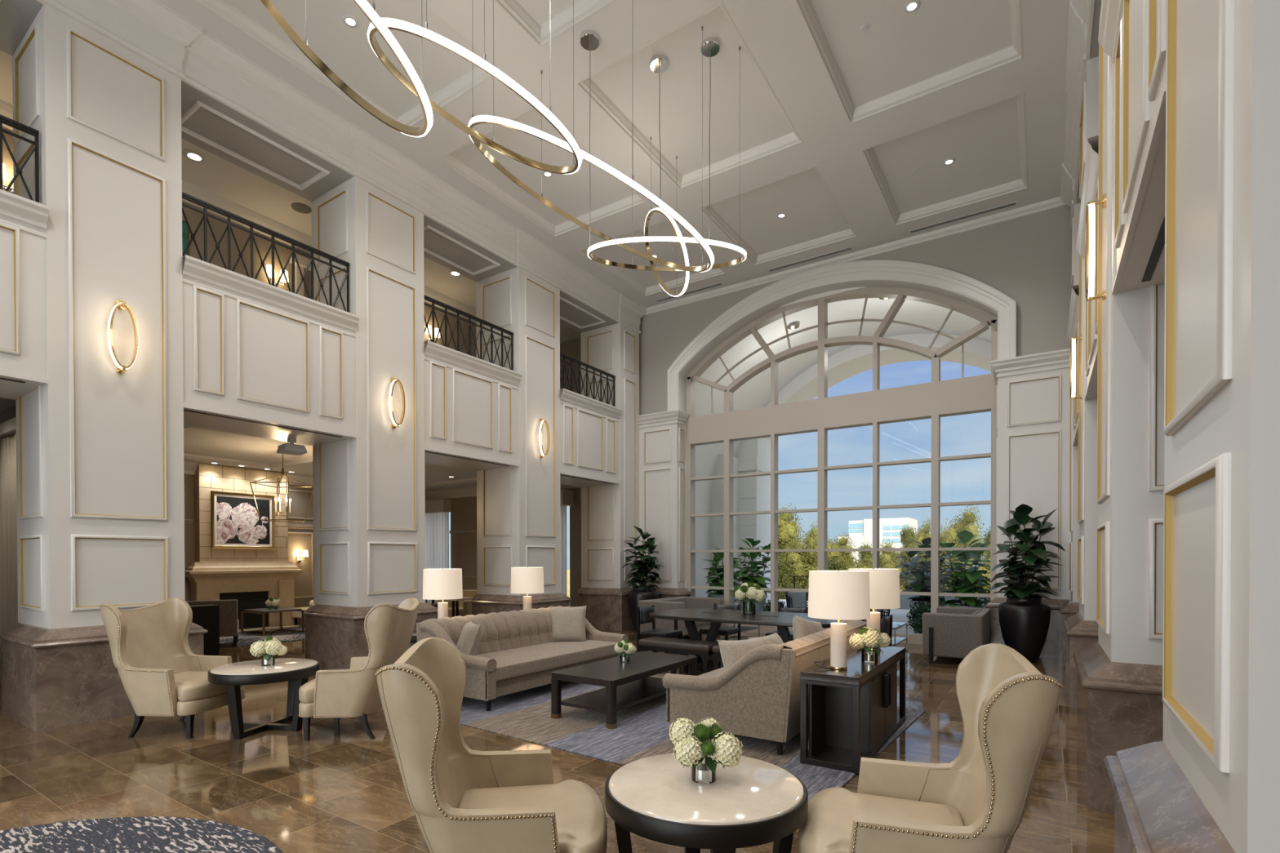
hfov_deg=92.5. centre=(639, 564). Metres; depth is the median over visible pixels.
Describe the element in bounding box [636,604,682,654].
dining chair
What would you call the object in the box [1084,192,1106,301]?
sconce
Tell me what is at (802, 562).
broadleaf tree
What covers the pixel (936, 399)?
window
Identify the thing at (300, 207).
ceiling speaker
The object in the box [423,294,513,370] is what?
balcony railing
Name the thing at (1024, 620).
potted plant
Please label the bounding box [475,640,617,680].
seat cushion
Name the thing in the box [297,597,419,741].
chair
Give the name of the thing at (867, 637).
hydrangea vase
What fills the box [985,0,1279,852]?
wall
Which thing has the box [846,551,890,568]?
broadleaf tree
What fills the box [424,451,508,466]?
soffit
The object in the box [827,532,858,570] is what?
broadleaf tree
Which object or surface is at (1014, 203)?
ceiling vent
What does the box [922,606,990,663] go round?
armchair
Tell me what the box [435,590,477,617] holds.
tub chair
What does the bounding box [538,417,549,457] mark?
sconce
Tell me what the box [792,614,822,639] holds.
throw pillow
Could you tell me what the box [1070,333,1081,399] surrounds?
sconce
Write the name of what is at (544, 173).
recessed light
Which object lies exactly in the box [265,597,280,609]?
hydrangea vase
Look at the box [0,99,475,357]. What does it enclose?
wall
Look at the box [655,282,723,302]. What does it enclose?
ceiling vent
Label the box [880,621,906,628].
glass shelf
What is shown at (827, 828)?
seat cushion
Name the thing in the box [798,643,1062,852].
chair
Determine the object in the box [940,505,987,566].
broadleaf tree
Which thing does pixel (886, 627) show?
dining chair
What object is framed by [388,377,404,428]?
sconce
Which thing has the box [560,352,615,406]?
balcony railing
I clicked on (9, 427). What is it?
curtain valance
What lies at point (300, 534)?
wall
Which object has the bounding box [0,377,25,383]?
air vent
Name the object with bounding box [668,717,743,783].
hydrangea vase
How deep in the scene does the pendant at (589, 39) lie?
6.60 m
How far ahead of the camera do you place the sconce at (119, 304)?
5.86 m
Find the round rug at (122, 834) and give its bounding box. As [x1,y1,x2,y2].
[0,817,282,852]
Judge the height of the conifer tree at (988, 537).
7.088 m
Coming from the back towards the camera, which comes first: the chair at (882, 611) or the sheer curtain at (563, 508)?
the sheer curtain at (563, 508)
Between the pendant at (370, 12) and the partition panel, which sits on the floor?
the partition panel
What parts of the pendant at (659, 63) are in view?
power cord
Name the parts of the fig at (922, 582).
stem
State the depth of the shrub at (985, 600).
11.80 m
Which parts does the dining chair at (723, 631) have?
leg, seat, seat frame, leg, backrest, leg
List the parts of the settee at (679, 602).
arm, backrest, leg, seat, arm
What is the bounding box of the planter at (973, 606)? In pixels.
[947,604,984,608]
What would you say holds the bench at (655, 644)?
on the floor
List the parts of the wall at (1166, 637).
capital crown, panel molding, panel molding, crown molding, panel molding, panel molding, capital crown, panel molding, panel molding, panel molding, panel molding, crown molding, panel molding, panel molding, panel molding, panel molding, panel molding, panel molding, panel molding, panel molding, panel molding, panel molding, panel molding, panel molding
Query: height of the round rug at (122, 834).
0.014 m
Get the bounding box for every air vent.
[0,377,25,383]
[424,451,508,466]
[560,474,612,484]
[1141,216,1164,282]
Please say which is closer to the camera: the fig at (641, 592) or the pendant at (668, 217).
the pendant at (668, 217)
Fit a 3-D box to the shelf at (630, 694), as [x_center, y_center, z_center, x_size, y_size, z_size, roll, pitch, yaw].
[-0.105,1.301,6.212,0.610,0.030,1.480,0,1,33]
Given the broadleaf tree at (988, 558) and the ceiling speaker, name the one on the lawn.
the broadleaf tree at (988, 558)
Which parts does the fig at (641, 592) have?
stem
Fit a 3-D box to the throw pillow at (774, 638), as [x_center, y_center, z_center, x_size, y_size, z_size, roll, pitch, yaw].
[1.164,0.834,5.372,0.279,0.406,0.462,0,1,44]
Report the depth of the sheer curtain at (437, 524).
17.12 m
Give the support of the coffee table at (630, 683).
on the area rug at (642, 730)
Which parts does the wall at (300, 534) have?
crown molding, picture rail, panel molding, panel molding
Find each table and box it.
[208,657,319,739]
[240,607,304,635]
[409,632,417,643]
[431,596,473,617]
[551,651,697,728]
[604,752,808,852]
[648,608,841,671]
[715,623,759,641]
[800,646,905,773]
[880,621,907,651]
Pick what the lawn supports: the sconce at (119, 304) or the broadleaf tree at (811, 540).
the broadleaf tree at (811, 540)
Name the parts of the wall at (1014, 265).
panel molding, panel molding, panel molding, panel molding, arch casing, wall crown, panel molding, panel molding, panel molding, panel molding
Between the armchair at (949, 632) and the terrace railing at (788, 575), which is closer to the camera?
the armchair at (949, 632)
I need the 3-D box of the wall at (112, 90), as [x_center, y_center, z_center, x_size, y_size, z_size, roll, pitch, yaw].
[-4.195,-2.054,7.090,2.160,7.000,16.002,0,1,33]
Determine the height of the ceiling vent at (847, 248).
0.006 m
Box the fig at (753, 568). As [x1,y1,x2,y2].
[733,537,779,611]
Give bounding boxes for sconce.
[2,163,13,193]
[107,299,138,373]
[266,264,288,287]
[293,550,308,562]
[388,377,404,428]
[425,324,439,342]
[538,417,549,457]
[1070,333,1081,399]
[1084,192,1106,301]
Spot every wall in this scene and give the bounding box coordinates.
[0,0,691,732]
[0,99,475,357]
[183,461,313,625]
[425,484,581,607]
[560,337,581,393]
[636,196,1071,599]
[897,595,990,609]
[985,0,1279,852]
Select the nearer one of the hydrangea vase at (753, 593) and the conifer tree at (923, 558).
the hydrangea vase at (753, 593)
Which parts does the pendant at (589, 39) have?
power cord, power cord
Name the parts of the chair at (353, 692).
seat, leg, leg, leg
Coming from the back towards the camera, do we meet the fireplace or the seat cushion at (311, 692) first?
the fireplace
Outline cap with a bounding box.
[861,23,869,31]
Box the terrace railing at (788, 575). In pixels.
[788,575,990,598]
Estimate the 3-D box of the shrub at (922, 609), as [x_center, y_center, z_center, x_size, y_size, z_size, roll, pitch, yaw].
[5.347,1.049,11.564,0.590,0.735,0.658,0,1,33]
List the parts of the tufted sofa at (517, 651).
rolled arm, leg, arm, frame, rail, rolled arm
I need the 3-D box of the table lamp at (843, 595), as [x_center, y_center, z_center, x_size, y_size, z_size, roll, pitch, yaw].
[1.480,0.412,4.567,0.442,0.735,0.442,0,1,33]
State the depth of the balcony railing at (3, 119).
5.42 m
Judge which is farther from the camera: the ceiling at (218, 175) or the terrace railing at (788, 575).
the terrace railing at (788, 575)
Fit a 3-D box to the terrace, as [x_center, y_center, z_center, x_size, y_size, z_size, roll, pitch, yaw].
[7.590,1.498,15.168,24.000,0.230,10.340,0,1,33]
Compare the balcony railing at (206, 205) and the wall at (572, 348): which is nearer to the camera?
the balcony railing at (206, 205)
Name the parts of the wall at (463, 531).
chair rail, crown molding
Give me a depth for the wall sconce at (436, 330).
11.88 m
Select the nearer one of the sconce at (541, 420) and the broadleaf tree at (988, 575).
the sconce at (541, 420)
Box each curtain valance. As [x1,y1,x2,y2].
[0,417,16,438]
[425,498,451,513]
[560,488,574,506]
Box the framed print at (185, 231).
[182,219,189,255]
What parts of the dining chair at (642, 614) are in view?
leg, backrest, leg, seat frame, seat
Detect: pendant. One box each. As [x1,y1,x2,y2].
[258,0,432,137]
[367,0,582,173]
[467,0,714,272]
[579,29,746,271]
[644,136,688,296]
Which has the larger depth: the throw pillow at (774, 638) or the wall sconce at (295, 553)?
the wall sconce at (295, 553)
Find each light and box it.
[182,149,206,162]
[342,13,359,27]
[448,270,462,276]
[542,170,553,177]
[776,212,786,217]
[786,322,799,329]
[903,0,920,13]
[942,157,955,165]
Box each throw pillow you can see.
[456,621,482,655]
[549,605,586,641]
[717,636,764,671]
[747,632,783,644]
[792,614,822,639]
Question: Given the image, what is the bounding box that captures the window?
[685,286,997,644]
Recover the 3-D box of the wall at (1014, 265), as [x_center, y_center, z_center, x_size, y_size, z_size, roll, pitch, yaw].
[3.307,-2.110,11.461,10.900,7.020,0.468,0,1,33]
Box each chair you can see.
[99,597,245,738]
[185,600,239,646]
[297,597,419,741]
[374,637,607,852]
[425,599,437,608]
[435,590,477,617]
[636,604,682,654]
[698,603,740,641]
[765,606,808,640]
[785,591,808,608]
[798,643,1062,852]
[859,608,890,621]
[880,614,893,646]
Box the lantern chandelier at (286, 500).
[249,453,312,522]
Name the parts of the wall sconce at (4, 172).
lamp shade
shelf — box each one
[560,676,666,712]
[729,626,758,631]
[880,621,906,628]
[891,636,906,644]
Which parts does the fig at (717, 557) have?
stem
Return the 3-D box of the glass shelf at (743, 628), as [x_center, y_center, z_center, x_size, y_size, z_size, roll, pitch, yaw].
[1.781,1.194,11.292,0.500,0.008,0.900,0,1,33]
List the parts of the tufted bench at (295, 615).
leg, seat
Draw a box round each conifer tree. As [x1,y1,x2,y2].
[777,555,803,599]
[827,556,848,570]
[852,541,872,567]
[894,524,918,591]
[900,553,942,592]
[982,526,991,586]
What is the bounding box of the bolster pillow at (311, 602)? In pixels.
[309,600,313,606]
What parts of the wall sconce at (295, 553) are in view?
lamp shade, lamp shade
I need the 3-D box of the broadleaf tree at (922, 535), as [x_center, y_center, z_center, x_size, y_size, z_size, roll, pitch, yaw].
[22.835,0.287,49.647,2.238,8.351,2.116,0,0,12]
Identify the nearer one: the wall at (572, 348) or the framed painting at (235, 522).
the framed painting at (235, 522)
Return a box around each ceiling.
[0,50,581,342]
[0,397,476,491]
[158,0,1071,307]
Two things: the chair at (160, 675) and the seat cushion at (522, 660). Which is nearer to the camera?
the chair at (160, 675)
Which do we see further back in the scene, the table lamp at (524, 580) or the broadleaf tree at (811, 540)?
the broadleaf tree at (811, 540)
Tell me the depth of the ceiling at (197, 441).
11.10 m
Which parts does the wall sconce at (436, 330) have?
lamp shade, lamp shade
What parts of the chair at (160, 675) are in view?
leg, nailhead trim, leg, leg, seat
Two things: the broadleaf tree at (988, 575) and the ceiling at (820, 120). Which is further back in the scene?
the broadleaf tree at (988, 575)
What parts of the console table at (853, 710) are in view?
panel, door, handle, handle, door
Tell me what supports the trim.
attached to the ceiling at (197, 441)
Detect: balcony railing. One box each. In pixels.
[0,114,39,202]
[182,191,349,312]
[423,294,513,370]
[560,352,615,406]
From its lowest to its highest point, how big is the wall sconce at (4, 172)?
0.280 m
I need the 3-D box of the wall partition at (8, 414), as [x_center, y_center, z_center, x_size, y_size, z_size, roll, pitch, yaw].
[-8.242,-0.266,8.001,5.630,3.420,0.100,0,1,33]
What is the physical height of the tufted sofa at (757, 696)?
0.850 m
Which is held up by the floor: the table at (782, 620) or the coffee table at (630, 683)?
the table at (782, 620)
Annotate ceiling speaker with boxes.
[290,202,311,213]
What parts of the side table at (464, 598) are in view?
leg, leg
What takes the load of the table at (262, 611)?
on the area rug at (243, 639)
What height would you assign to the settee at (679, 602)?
0.723 m
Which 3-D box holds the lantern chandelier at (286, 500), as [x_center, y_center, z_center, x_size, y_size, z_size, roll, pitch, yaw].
[-6.179,-1.372,10.608,0.696,1.257,0.696,0,0,5]
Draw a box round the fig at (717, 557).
[702,546,742,605]
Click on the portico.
(797, 375)
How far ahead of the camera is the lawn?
112.53 m
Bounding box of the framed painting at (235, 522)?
[210,490,275,549]
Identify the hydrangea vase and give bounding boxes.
[249,635,287,666]
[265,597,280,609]
[613,639,636,662]
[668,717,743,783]
[733,582,765,614]
[848,626,890,662]
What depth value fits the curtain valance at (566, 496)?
14.35 m
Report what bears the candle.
on the lantern chandelier at (286, 500)
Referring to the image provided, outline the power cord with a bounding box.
[813,659,832,669]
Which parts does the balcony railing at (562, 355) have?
rail, handrail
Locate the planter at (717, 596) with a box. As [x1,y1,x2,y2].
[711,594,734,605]
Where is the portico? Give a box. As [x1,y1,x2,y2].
[684,286,991,606]
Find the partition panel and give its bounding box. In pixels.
[190,604,219,655]
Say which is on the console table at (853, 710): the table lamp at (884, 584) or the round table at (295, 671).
the table lamp at (884, 584)
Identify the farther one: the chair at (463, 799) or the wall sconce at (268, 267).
the wall sconce at (268, 267)
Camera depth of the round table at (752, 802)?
2.38 m
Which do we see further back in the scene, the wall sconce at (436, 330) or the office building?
the office building
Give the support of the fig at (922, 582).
on the terrace
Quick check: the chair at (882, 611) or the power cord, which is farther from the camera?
the chair at (882, 611)
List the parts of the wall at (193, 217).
door casing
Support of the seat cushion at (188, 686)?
on the chair at (160, 675)
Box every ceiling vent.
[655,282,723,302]
[768,246,852,271]
[909,201,1017,233]
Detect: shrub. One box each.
[706,582,738,605]
[762,599,786,611]
[906,600,930,634]
[977,592,990,608]
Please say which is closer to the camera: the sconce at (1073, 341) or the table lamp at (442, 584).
the sconce at (1073, 341)
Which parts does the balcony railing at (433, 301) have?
rail, handrail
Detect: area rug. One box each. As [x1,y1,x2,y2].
[219,626,305,648]
[460,674,925,801]
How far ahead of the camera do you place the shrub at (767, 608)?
13.32 m
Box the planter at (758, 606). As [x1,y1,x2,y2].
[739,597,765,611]
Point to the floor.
(340, 789)
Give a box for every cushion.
[173,671,242,702]
[298,678,369,703]
[458,779,607,852]
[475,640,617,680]
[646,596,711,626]
[698,666,724,676]
[798,786,964,852]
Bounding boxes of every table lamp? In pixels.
[422,568,462,619]
[510,567,543,609]
[808,569,870,670]
[848,568,900,650]
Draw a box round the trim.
[183,426,476,486]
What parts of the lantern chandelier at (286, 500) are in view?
hanging rod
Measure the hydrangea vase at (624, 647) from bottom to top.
0.231 m
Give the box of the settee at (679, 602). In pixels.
[638,596,723,638]
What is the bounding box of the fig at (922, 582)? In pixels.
[890,537,955,633]
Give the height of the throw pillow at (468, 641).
0.395 m
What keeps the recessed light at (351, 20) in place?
in the ceiling at (820, 120)
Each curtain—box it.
[0,431,17,684]
[425,510,448,604]
[560,505,566,595]
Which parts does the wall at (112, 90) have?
panel molding, panel molding, panel molding, panel molding, panel molding, panel molding, panel molding, capital crown, panel molding, soffit molding, crown molding, panel molding, panel molding, panel molding, panel molding, panel molding, panel molding, panel molding, panel molding, capital crown, panel molding, soffit molding, crown molding, panel molding, panel molding, panel molding, panel molding, panel molding, panel molding, panel molding, panel molding, capital crown, panel molding, soffit molding, panel molding, crown molding, panel molding, panel molding, panel molding, panel molding, panel molding, panel molding, panel molding, capital crown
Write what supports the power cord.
on the console table at (853, 710)
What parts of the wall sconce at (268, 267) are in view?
lamp shade, lamp shade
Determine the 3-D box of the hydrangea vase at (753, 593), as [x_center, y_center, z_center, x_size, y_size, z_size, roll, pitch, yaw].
[1.471,0.455,8.275,0.420,0.438,0.287,0,0,-13]
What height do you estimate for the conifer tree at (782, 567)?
5.129 m
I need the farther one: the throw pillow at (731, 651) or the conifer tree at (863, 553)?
the conifer tree at (863, 553)
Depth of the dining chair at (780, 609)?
8.86 m
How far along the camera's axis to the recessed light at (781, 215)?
10.02 m
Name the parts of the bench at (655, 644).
seat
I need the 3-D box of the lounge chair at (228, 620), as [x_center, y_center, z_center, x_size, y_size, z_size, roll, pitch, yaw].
[-7.402,1.010,10.568,0.800,0.800,0.740,0,1,-32]
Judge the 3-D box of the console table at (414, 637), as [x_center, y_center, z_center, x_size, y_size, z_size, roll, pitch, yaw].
[-1.970,1.103,7.624,0.350,0.648,2.050,0,1,33]
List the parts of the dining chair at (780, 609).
seat, backrest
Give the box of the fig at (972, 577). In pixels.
[939,529,990,608]
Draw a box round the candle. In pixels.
[284,497,287,511]
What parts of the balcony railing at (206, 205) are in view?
rail, handrail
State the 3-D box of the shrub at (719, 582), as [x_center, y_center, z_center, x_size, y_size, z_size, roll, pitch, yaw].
[2.175,0.871,16.063,0.903,1.023,0.946,0,1,33]
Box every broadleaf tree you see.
[777,502,804,592]
[781,536,817,599]
[802,520,835,586]
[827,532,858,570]
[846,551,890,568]
[869,537,904,591]
[906,516,931,577]
[927,525,956,592]
[939,543,990,593]
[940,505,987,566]
[977,538,990,594]
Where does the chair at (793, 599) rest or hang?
on the terrace
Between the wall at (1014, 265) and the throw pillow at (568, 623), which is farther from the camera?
the wall at (1014, 265)
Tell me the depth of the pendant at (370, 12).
3.92 m
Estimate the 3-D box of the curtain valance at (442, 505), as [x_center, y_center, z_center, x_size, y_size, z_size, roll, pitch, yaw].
[-6.053,-1.607,17.342,1.840,0.340,0.270,0,1,33]
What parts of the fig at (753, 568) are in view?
stem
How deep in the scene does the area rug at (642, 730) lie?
5.31 m
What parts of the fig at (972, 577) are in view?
stem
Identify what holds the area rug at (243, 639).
on the floor
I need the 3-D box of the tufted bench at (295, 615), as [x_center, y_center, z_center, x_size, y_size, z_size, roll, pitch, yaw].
[-7.049,0.975,13.484,1.100,0.820,0.650,0,1,33]
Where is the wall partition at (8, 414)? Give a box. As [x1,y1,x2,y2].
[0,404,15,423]
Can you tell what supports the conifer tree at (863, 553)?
on the lawn
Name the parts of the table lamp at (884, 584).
lamp shade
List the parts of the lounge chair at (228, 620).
leg, seat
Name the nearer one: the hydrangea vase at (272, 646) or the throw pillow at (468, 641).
the hydrangea vase at (272, 646)
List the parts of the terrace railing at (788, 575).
post, handrail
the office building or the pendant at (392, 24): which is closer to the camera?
the pendant at (392, 24)
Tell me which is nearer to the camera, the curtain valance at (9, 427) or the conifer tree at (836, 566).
the curtain valance at (9, 427)
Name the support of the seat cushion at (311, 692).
on the chair at (353, 692)
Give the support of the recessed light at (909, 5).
in the ceiling at (820, 120)
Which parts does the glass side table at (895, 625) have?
frame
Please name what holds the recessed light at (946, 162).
in the ceiling at (820, 120)
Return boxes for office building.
[837,517,917,568]
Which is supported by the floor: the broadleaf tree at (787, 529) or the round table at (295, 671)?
the round table at (295, 671)
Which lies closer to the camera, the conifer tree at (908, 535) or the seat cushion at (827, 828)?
the seat cushion at (827, 828)
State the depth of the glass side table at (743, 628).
11.52 m
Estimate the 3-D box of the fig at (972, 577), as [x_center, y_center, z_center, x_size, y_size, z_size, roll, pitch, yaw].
[6.012,0.399,11.392,1.096,2.035,1.073,0,1,41]
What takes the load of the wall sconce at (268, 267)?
attached to the wall at (193, 217)
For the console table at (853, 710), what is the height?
0.668 m
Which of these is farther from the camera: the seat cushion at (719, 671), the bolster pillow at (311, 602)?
the bolster pillow at (311, 602)
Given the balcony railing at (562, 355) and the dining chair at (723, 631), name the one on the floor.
the dining chair at (723, 631)
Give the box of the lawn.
[566,569,904,597]
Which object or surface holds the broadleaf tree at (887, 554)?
on the lawn
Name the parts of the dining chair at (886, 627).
leg, backrest, leg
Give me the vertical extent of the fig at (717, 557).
1.821 m
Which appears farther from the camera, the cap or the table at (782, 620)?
the table at (782, 620)
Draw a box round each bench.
[292,606,310,625]
[637,636,719,674]
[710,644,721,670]
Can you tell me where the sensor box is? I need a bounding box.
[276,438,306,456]
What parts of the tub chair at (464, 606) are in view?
arm, seat, backrest, arm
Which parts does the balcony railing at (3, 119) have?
rail, handrail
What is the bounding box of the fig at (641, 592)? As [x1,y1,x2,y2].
[621,525,664,631]
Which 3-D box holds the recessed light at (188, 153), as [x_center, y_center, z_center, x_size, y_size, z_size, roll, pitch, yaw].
[-5.742,-5.252,7.901,0.256,0.012,0.256,0,1,33]
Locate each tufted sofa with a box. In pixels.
[416,605,628,711]
[662,619,866,755]
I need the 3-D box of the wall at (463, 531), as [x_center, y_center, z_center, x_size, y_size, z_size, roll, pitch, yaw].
[-4.633,-0.342,16.598,10.000,3.420,0.370,0,1,33]
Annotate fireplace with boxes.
[184,462,303,632]
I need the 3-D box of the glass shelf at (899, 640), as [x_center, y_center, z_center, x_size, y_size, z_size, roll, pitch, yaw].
[3.869,1.204,9.736,0.520,0.008,0.950,0,1,33]
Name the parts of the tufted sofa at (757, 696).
arm, rolled arm, leg, rolled arm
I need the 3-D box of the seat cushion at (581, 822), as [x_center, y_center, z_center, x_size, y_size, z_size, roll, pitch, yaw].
[-0.455,1.086,2.568,0.625,0.151,0.704,0,0,-10]
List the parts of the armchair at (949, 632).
leg, arm, backrest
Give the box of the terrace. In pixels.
[777,599,915,633]
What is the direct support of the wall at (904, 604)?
on the terrace
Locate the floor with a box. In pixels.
[0,624,1114,852]
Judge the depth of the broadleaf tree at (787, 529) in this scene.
52.53 m
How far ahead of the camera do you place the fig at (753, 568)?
13.82 m
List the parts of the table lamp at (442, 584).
lamp shade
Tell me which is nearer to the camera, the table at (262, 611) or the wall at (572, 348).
the table at (262, 611)
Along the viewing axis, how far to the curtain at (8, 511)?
7.06 m
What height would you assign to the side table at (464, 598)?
0.700 m
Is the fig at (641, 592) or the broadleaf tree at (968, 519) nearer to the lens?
the fig at (641, 592)
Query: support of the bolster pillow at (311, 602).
on the tufted bench at (295, 615)
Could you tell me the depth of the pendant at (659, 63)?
5.48 m

